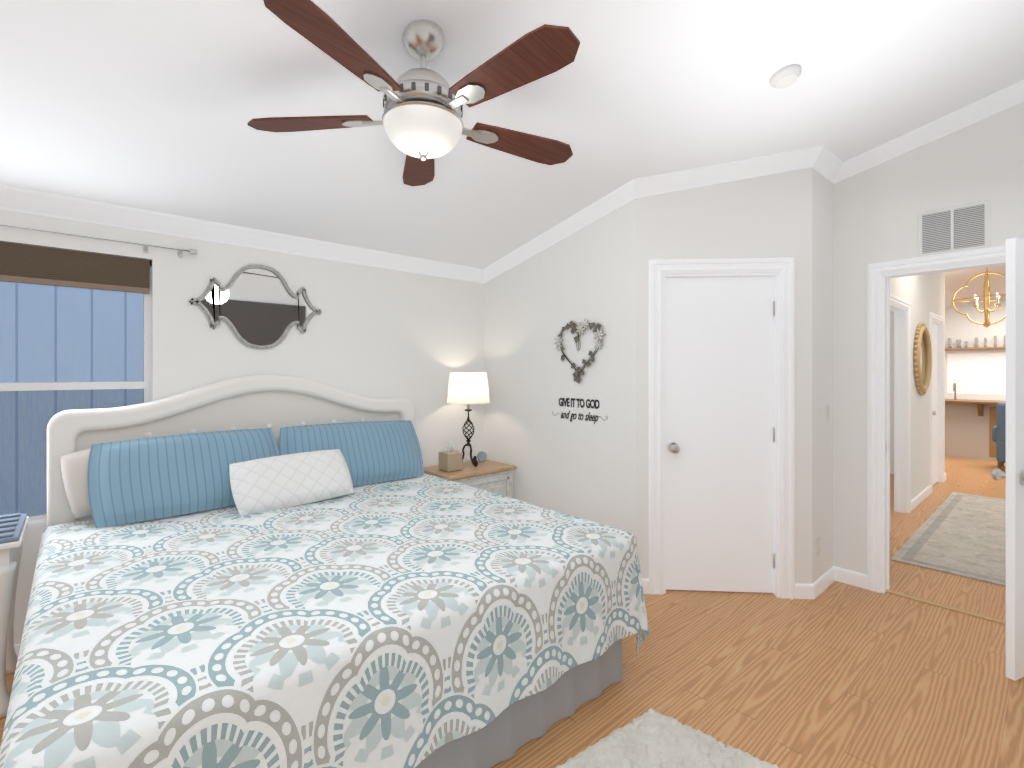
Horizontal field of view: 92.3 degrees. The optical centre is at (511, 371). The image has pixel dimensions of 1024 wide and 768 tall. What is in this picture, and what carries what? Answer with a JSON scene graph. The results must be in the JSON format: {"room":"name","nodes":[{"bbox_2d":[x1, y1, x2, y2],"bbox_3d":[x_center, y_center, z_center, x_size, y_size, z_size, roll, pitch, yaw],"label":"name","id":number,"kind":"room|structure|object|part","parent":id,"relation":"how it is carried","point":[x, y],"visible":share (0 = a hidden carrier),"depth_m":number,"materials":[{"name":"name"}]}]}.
{"room":"bedroom","nodes":[
{"label":"bedroom","id":0,"kind":"room"},
{"bbox_2d":[0,210,483,644],"bbox_3d":[-1.922,0.271,2.909,4.400,2.295,0.100,0,0,-42],"label":"wall","id":1,"kind":"structure","parent":0,"point":[416,339],"depth_m":3.39,"materials":[{"name":"white paint"}]},
{"bbox_2d":[14,643,20,656],"bbox_3d":[-1.885,1.373,2.867,4.400,0.090,0.013,0,0,-42],"label":"baseboard","id":2,"kind":"structure","parent":1,"relation":"attached to","point":[17,646],"depth_m":2.39,"materials":[{"name":"white wood"}]},
{"bbox_2d":[27,519,46,525],"bbox_3d":[-2.579,0.752,2.279,1.480,0.012,0.035,0,0,-42],"label":"sill","id":3,"kind":"structure","parent":1,"relation":"attached to","point":[37,522],"depth_m":2.46,"materials":[{"name":"white"}]},
{"bbox_2d":[0,260,151,521],"bbox_3d":[-2.604,0.063,2.307,1.480,1.390,0.060,0,0,-42],"label":"window","id":4,"kind":"structure","parent":1,"relation":"in","point":[147,340],"depth_m":2.55,"materials":[{"name":"white plastic"}]},
{"bbox_2d":[0,389,143,515],"bbox_3d":[-2.594,0.408,2.295,1.410,0.630,0.001,0,0,-42],"label":"screen","id":5,"kind":"object","parent":4,"relation":"attached to","point":[42,438],"visible":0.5,"depth_m":2.46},
{"bbox_2d":[0,242,149,293],"bbox_3d":[-2.580,-0.533,2.279,1.456,0.187,0.032,0,0,-42],"label":"window shade","id":6,"kind":"object","parent":4,"relation":"attached to","point":[27,264],"visible":0.9,"depth_m":2.54,"materials":[{"name":"brown fabric"}]},
{"bbox_2d":[0,224,196,257],"bbox_3d":[-2.669,-0.687,2.135,2.215,0.050,0.060,0,0,-42],"label":"curtain rod","id":7,"kind":"object","parent":1,"relation":"attached to","point":[192,251],"visible":1,"depth_m":2.62,"materials":[{"name":"white metal"}]},
{"bbox_3d":[-2.036,-0.682,2.736,0.020,0.040,0.004,0,0,-42],"label":"plate","id":8,"kind":"part","parent":7,"relation":"part of","materials":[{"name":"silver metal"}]},
{"bbox_2d":[189,264,320,349],"bbox_3d":[-1.592,-0.412,3.117,0.770,0.540,0.026,0,0,-42],"label":"mirror","id":9,"kind":"object","parent":1,"relation":"attached to","point":[258,306],"visible":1,"depth_m":3.11,"materials":[{"name":"silver metal"}]},
{"bbox_2d":[0,80,1023,282],"bbox_3d":[-0.234,-1.217,1.901,5.580,0.877,3.650,0,0,-42],"label":"crown molding","id":10,"kind":"structure","parent":1,"relation":"attached to","point":[826,163],"depth_m":3.08,"materials":[{"name":"white wood"}]},
{"bbox_2d":[0,456,1023,767],"bbox_3d":[4.314,1.465,3.576,15.200,0.106,7.600,0,0,-42],"label":"floor","id":11,"kind":"structure","parent":0,"point":[838,674],"depth_m":2.31,"materials":[{"name":"laminate"}]},
{"bbox_2d":[0,513,28,717],"bbox_3d":[-2.374,1.046,2.050,0.492,0.748,0.490,0,0,-42],"label":"side table","id":12,"kind":"object","parent":11,"relation":"on","point":[13,528],"visible":1,"depth_m":2.04,"materials":[{"name":"white wood"}]},
{"bbox_2d":[0,513,27,570],"bbox_3d":[-2.370,0.686,2.053,0.472,0.028,0.460,0,0,-42],"label":"tray","id":13,"kind":"object","parent":12,"relation":"on","point":[12,526],"depth_m":2.13,"materials":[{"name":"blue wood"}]},
{"bbox_2d":[0,374,648,767],"bbox_3d":[-0.853,0.716,2.340,2.177,1.405,2.147,0,0,-42],"label":"bed","id":14,"kind":"object","parent":11,"relation":"on","point":[268,570],"visible":1,"depth_m":1.79,"materials":[{"name":"fabric"}]},
{"bbox_2d":[60,435,169,518],"bbox_3d":[-2.006,0.523,2.499,0.400,0.330,0.150,-13,-9,-44],"label":"pillow","id":15,"kind":"object","parent":14,"relation":"on","point":[78,468],"depth_m":2.37,"materials":[{"name":"grey"}]},
{"bbox_3d":[-1.549,0.716,3.118,2.030,1.405,0.060,0,0,-42],"label":"headboard","id":16,"kind":"part","parent":14,"relation":"part of","materials":[{"name":"fabric"}]},
{"bbox_2d":[424,459,516,497],"bbox_3d":[-0.350,1.084,3.896,0.660,0.668,0.457,0,0,-42],"label":"nightstand","id":17,"kind":"object","parent":11,"relation":"on","point":[496,477],"visible":0.19,"depth_m":3.82,"materials":[{"name":"paint"}]},
{"bbox_2d":[439,442,461,471],"bbox_3d":[-0.470,0.641,3.760,0.134,0.213,0.134,0,0,-42],"label":"tissue box","id":18,"kind":"object","parent":17,"relation":"on","point":[450,459],"visible":0.98,"depth_m":3.72,"materials":[{"name":"cardboard"}]},
{"bbox_2d":[447,371,489,466],"bbox_3d":[-0.352,0.371,3.973,0.352,0.756,0.352,0,0,-42],"label":"lamp","id":19,"kind":"object","parent":17,"relation":"on","point":[468,388],"visible":0.96,"depth_m":3.85,"materials":[{"name":"white fabric"}]},
{"bbox_3d":[-0.352,0.125,3.973,0.352,0.246,0.352,0,0,-42],"label":"lamp shade","id":20,"kind":"part","parent":19,"relation":"part of","materials":[{"name":"fabric"}]},
{"bbox_3d":[-0.352,0.346,3.973,0.068,0.094,0.068,0,0,-42],"label":"stem","id":21,"kind":"part","parent":19,"relation":"part of","materials":[{"name":"grey metal"}]},
{"bbox_2d":[477,451,486,461],"bbox_3d":[-0.251,0.705,4.122,0.083,0.084,0.073,0,0,-42],"label":"clock","id":22,"kind":"object","parent":17,"relation":"on","point":[481,456],"visible":1,"depth_m":4.11,"materials":[{"name":"blue"}]},
{"bbox_2d":[556,708,777,767],"bbox_3d":[0.280,1.395,1.325,1.771,0.037,0.848,0,0,-35],"label":"shag rug","id":23,"kind":"object","parent":11,"relation":"on","point":[651,738],"visible":0.98,"depth_m":1.80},
{"bbox_2d":[891,492,1005,585],"bbox_3d":[4.269,1.413,4.453,3.100,0.008,0.770,0,0,-42],"label":"runner rug","id":24,"kind":"object","parent":11,"relation":"on","point":[961,534],"visible":0.89,"depth_m":4.09,"materials":[{"name":"beige fabric"}]},
{"bbox_2d":[945,383,1005,460],"bbox_3d":[7.089,0.802,8.827,0.770,1.231,2.750,0,0,-42],"label":"countertop","id":25,"kind":"structure","parent":11,"relation":"on","point":[970,424],"depth_m":8.08,"materials":[{"name":"brown"}]},
{"bbox_2d":[953,383,956,399],"bbox_3d":[7.590,0.329,8.437,0.162,0.284,0.022,0,0,-42],"label":"faucet","id":26,"kind":"object","parent":25,"relation":"on","point":[954,385],"depth_m":8.47,"materials":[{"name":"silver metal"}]},
{"bbox_2d":[992,402,1005,469],"bbox_3d":[7.383,0.927,7.047,0.600,0.979,0.700,0,0,-42],"label":"armchair","id":27,"kind":"object","parent":11,"relation":"on","point":[999,433],"visible":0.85,"depth_m":7.04,"materials":[{"name":"blue fabric"}]},
{"bbox_3d":[7.219,0.908,7.269,0.550,0.220,0.150,0,0,-42],"label":"arm","id":28,"kind":"part","parent":27,"relation":"part of"},
{"bbox_3d":[7.383,1.133,7.047,0.600,0.330,0.600,0,0,-42],"label":"seat","id":29,"kind":"part","parent":27,"relation":"part of","materials":[{"name":"blue fabric"}]},
{"bbox_2d":[0,0,1023,308],"bbox_3d":[3.067,-1.288,4.976,15.200,0.928,3.850,0,0,-42],"label":"ceiling","id":30,"kind":"structure","parent":0,"point":[150,104],"depth_m":2.25,"materials":[{"name":"white paint"}]},
{"bbox_2d":[247,0,579,186],"bbox_3d":[-0.293,-1.034,1.835,1.303,0.481,1.287,0,0,-42],"label":"fan","id":31,"kind":"object","parent":30,"relation":"hanging from","point":[421,121],"visible":1,"depth_m":1.72,"materials":[{"name":"brown wood"}]},
{"bbox_3d":[-0.333,-1.067,1.847,0.212,0.086,0.212,0,0,-42],"label":"motor","id":32,"kind":"part","parent":31,"relation":"part of","materials":[{"name":"silver metal"}]},
{"bbox_3d":[-0.333,-0.875,1.847,0.292,0.105,0.292,0,0,-42],"label":"lamp shade","id":33,"kind":"part","parent":31,"relation":"part of","materials":[{"name":"white glass"}]},
{"bbox_2d":[770,64,801,88],"bbox_3d":[1.297,-1.392,2.333,0.132,0.059,0.132,0,0,-42],"label":"smoke detector","id":34,"kind":"object","parent":30,"relation":"attached to","point":[786,77],"visible":1,"depth_m":2.30,"materials":[{"name":"white plastic"}]},
{"bbox_2d":[952,267,1005,326],"bbox_3d":[6.094,-1.013,6.314,0.682,0.882,0.679,0,0,-42],"label":"chandelier","id":35,"kind":"object","parent":30,"relation":"hanging from","point":[986,311],"visible":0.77,"depth_m":6.31,"materials":[{"name":"gold metal"}]},
{"bbox_2d":[484,199,635,536],"bbox_3d":[0.314,0.102,3.782,0.100,2.633,1.570,0,0,-42],"label":"wall","id":36,"kind":"structure","parent":0,"point":[576,467],"depth_m":3.59,"materials":[{"name":"white paint"}]},
{"bbox_2d":[554,319,605,383],"bbox_3d":[0.473,-0.147,3.495,0.025,0.464,0.487,0,0,-42],"label":"heart","id":37,"kind":"object","parent":36,"relation":"attached to","point":[577,373],"visible":0.98,"depth_m":3.49,"materials":[{"name":"grey metal"}]},
{"bbox_2d":[552,398,607,423],"bbox_3d":[0.475,0.276,3.524,0.003,0.172,0.523,0,0,-42],"label":"decal","id":38,"kind":"object","parent":36,"relation":"attached to","point":[581,406],"visible":1,"depth_m":3.51,"materials":[{"name":"grey"}]},
{"bbox_2d":[642,579,647,593],"bbox_3d":[0.304,1.373,3.716,0.023,0.090,1.616,0,0,-42],"label":"baseboard","id":39,"kind":"structure","parent":36,"relation":"attached to","point":[645,582],"depth_m":3.15,"materials":[{"name":"white wood"}]},
{"bbox_2d":[636,167,811,583],"bbox_3d":[1.344,0.018,3.172,1.086,2.800,0.100,0,0,4],"label":"wall","id":40,"kind":"structure","parent":0,"point":[767,216],"depth_m":3.11,"materials":[{"name":"white paint"}]},
{"bbox_2d":[666,276,773,592],"bbox_3d":[1.328,0.399,3.171,0.679,2.014,0.035,0,0,4],"label":"door","id":41,"kind":"structure","parent":40,"relation":"attached to","point":[719,431],"depth_m":3.15,"materials":[{"name":"white wood"}]},
{"bbox_2d":[668,443,679,453],"bbox_3d":[1.041,0.488,3.192,0.066,0.066,0.177,0,0,4],"label":"door knob","id":42,"kind":"object","parent":41,"relation":"attached to","point":[674,448],"depth_m":3.11,"materials":[{"name":"silver metal"}]},
{"bbox_2d":[649,257,794,598],"bbox_3d":[1.328,0.396,3.173,0.715,2.045,0.103,0,0,4],"label":"door frame","id":43,"kind":"structure","parent":40,"relation":"attached to","point":[776,442],"depth_m":3.11,"materials":[{"name":"white wood"}]},
{"bbox_3d":[1.328,-0.620,3.173,0.715,0.015,0.102,0,0,4],"label":"closet doorway trim jamb","id":44,"kind":"part","parent":43,"relation":"part of","materials":[{"name":"white wood"}]},
{"bbox_2d":[773,553,774,567],"bbox_3d":[1.666,1.198,3.124,0.012,0.090,0.012,0,0,4],"label":"closet doorway hinge","id":45,"kind":"object","parent":40,"relation":"attached to","point":[773,560],"visible":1,"depth_m":3.12,"materials":[{"name":"silver metal"}]},
{"bbox_2d":[812,167,944,583],"bbox_3d":[3.769,0.018,4.831,5.145,2.800,0.100,0,0,-42],"label":"wall","id":46,"kind":"structure","parent":0,"point":[822,354],"depth_m":3.28,"materials":[{"name":"white paint"}]},
{"bbox_2d":[816,536,819,555],"bbox_3d":[1.958,1.111,3.146,0.070,0.115,0.008,0,0,-42],"label":"electrical outlet plate","id":47,"kind":"object","parent":46,"relation":"attached to","point":[818,545],"visible":1,"depth_m":3.14,"materials":[{"name":"white plastic"}]},
{"bbox_2d":[826,404,829,421],"bbox_3d":[2.108,0.271,3.278,0.072,0.115,0.010,0,0,-42],"label":"switch plate","id":48,"kind":"object","parent":46,"relation":"attached to","point":[827,412],"visible":1,"depth_m":3.26,"materials":[{"name":"white plastic"}]},
{"bbox_2d":[795,566,866,598],"bbox_3d":[2.046,1.373,3.152,0.511,0.090,0.274,0,0,-42],"label":"baseboard","id":49,"kind":"structure","parent":46,"relation":"attached to","point":[819,586],"depth_m":3.23,"materials":[{"name":"white wood"}]},
{"bbox_2d":[897,312,897,511],"bbox_3d":[3.905,0.403,4.983,0.010,2.030,0.014,0,0,-42],"label":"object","id":50,"kind":"object","parent":46,"relation":"attached to","point":[897,411],"visible":1,"depth_m":4.98,"materials":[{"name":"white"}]},
{"bbox_2d":[890,294,910,512],"bbox_3d":[3.642,0.358,4.706,0.950,2.120,0.121,0,0,-42],"label":"door frame","id":51,"kind":"structure","parent":46,"relation":"attached to","point":[902,411],"depth_m":4.96,"materials":[{"name":"white wood"}]},
{"bbox_3d":[3.636,-0.620,4.713,0.800,0.015,0.102,0,0,-42],"label":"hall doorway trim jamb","id":52,"kind":"part","parent":51,"relation":"part of","materials":[{"name":"white wood"}]},
{"bbox_2d":[911,486,930,510],"bbox_3d":[4.458,1.373,5.369,1.150,0.090,0.013,0,0,-42],"label":"baseboard","id":53,"kind":"structure","parent":46,"relation":"attached to","point":[920,497],"depth_m":5.34,"materials":[{"name":"white wood"}]},
{"bbox_2d":[913,322,931,395],"bbox_3d":[4.481,-0.142,5.372,0.806,0.806,0.070,0,0,-42],"label":"mirror","id":54,"kind":"object","parent":46,"relation":"attached to","point":[922,358],"visible":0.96,"depth_m":5.37,"materials":[{"name":"gold glass"}]},
{"bbox_3d":[4.472,-0.142,5.383,0.600,0.600,0.008,0,0,-42],"label":"glass","id":55,"kind":"part","parent":54,"relation":"part of","materials":[{"name":"white"}]},
{"bbox_2d":[932,323,937,485],"bbox_3d":[5.187,0.399,6.091,0.714,2.014,0.035,0,0,-42],"label":"door","id":56,"kind":"structure","parent":46,"relation":"attached to","point":[934,403],"depth_m":6.16,"materials":[{"name":"white wood"}]},
{"bbox_2d":[929,312,943,492],"bbox_3d":[5.192,0.358,6.086,0.900,2.120,0.121,0,0,-42],"label":"door frame","id":57,"kind":"structure","parent":46,"relation":"attached to","point":[935,317],"depth_m":6.30,"materials":[{"name":"white wood"}]},
{"bbox_2d":[890,311,893,473],"bbox_3d":[4.870,0.029,7.386,0.100,2.779,2.250,0,0,-42],"label":"wall","id":58,"kind":"structure","parent":0,"point":[891,392],"depth_m":6.85,"materials":[{"name":"white paint"}]},
{"bbox_2d":[833,102,1023,574],"bbox_3d":[2.668,-0.122,2.913,0.100,3.080,1.300,0,0,-42],"label":"wall","id":59,"kind":"structure","parent":0,"point":[877,208],"depth_m":3.19,"materials":[{"name":"white paint"}]},
{"bbox_2d":[887,278,889,589],"bbox_3d":[2.446,0.403,3.197,0.014,2.030,0.010,0,0,-42],"label":"door frame","id":60,"kind":"object","parent":59,"relation":"attached to","point":[888,433],"visible":1,"depth_m":3.19,"materials":[{"name":"white wood"}]},
{"bbox_2d":[867,246,1005,592],"bbox_3d":[2.684,0.358,2.881,0.121,2.120,0.980,0,0,-42],"label":"door frame","id":61,"kind":"structure","parent":59,"relation":"attached to","point":[875,271],"depth_m":3.16,"materials":[{"name":"white wood"}]},
{"bbox_3d":[2.692,-0.620,2.887,0.102,0.015,0.830,0,0,-42],"label":"bedroom doorway trim jamb","id":62,"kind":"part","parent":61,"relation":"part of","materials":[{"name":"white wood"}]},
{"bbox_2d":[918,199,989,257],"bbox_3d":[2.602,-0.842,2.907,0.008,0.280,0.320,0,0,-42],"label":"air vent","id":63,"kind":"object","parent":59,"relation":"in","point":[956,228],"visible":1,"depth_m":2.90,"materials":[{"name":"white plastic"}]},
{"bbox_2d":[1006,238,1023,680],"bbox_3d":[2.601,0.397,2.394,0.700,2.018,0.035,0,0,-24],"label":"door","id":64,"kind":"structure","parent":59,"relation":"in","point":[1014,458],"depth_m":2.25,"materials":[{"name":"white wood"}]},
{"bbox_2d":[991,468,1023,484],"bbox_3d":[2.341,0.488,2.278,0.066,0.066,0.177,0,0,-24],"label":"door knob","id":65,"kind":"object","parent":64,"relation":"attached to","point":[997,474],"depth_m":2.32,"materials":[{"name":"silver metal"}]},
{"bbox_3d":[2.362,0.488,2.230,0.066,0.066,0.071,0,0,-24],"label":"bedroom doorway knob","id":66,"kind":"part","parent":65,"relation":"part of","materials":[{"name":"silver metal"}]},
{"bbox_2d":[945,296,1005,400],"bbox_3d":[8.696,-0.122,9.857,0.100,3.080,3.650,0,0,-42],"label":"wall","id":67,"kind":"structure","parent":0,"point":[963,328],"depth_m":9.52,"materials":[{"name":"white paint"}]},
{"bbox_2d":[945,349,1005,393],"bbox_3d":[8.953,-0.002,9.517,0.068,0.840,1.120,0,0,-42],"label":"window blinds","id":68,"kind":"object","parent":67,"relation":"attached to","point":[977,371],"visible":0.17,"depth_m":9.49,"materials":[{"name":"white"}]},
{"bbox_2d":[945,346,1005,349],"bbox_3d":[8.467,-0.457,9.888,0.200,0.030,2.500,0,0,-42],"label":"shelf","id":69,"kind":"object","parent":67,"relation":"attached to","point":[975,348],"depth_m":9.34,"materials":[{"name":"brown wood"}]},
{"bbox_2d":[948,338,951,347],"bbox_3d":[8.619,-0.569,9.688,0.065,0.193,0.062,0,0,-42],"label":"glass","id":70,"kind":"object","parent":69,"relation":"on","point":[949,339],"depth_m":9.67,"materials":[{"name":"clear glass"}]},
{"bbox_2d":[956,339,967,347],"bbox_3d":[8.740,-0.553,9.552,0.087,0.161,0.176,0,0,-42],"label":"glass","id":71,"kind":"object","parent":69,"relation":"on","point":[958,341],"depth_m":9.56,"materials":[{"name":"clear glass"}]},
{"bbox_2d":[974,338,978,346],"bbox_3d":[8.875,-0.565,9.400,0.068,0.184,0.065,0,0,-42],"label":"glass","id":72,"kind":"object","parent":69,"relation":"on","point":[976,340],"depth_m":9.38,"materials":[{"name":"clear glass"}]},
{"bbox_2d":[993,336,996,346],"bbox_3d":[9.046,-0.576,9.209,0.053,0.208,0.051,0,0,-42],"label":"glass","id":73,"kind":"object","parent":69,"relation":"on","point":[995,337],"depth_m":9.20,"materials":[{"name":"clear glass"}]},
{"bbox_3d":[0.126,1.518,5.871,24.000,0.100,1.400,0,0,-42],"label":"ground","id":74,"kind":"structure","parent":0,"visible":0},
{"bbox_2d":[0,281,142,514],"bbox_3d":[-3.700,-0.782,3.401,11.000,4.600,0.100,0,0,-42],"label":"siding","id":75,"kind":"object","parent":74,"relation":"on","point":[8,349],"depth_m":3.62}
]}

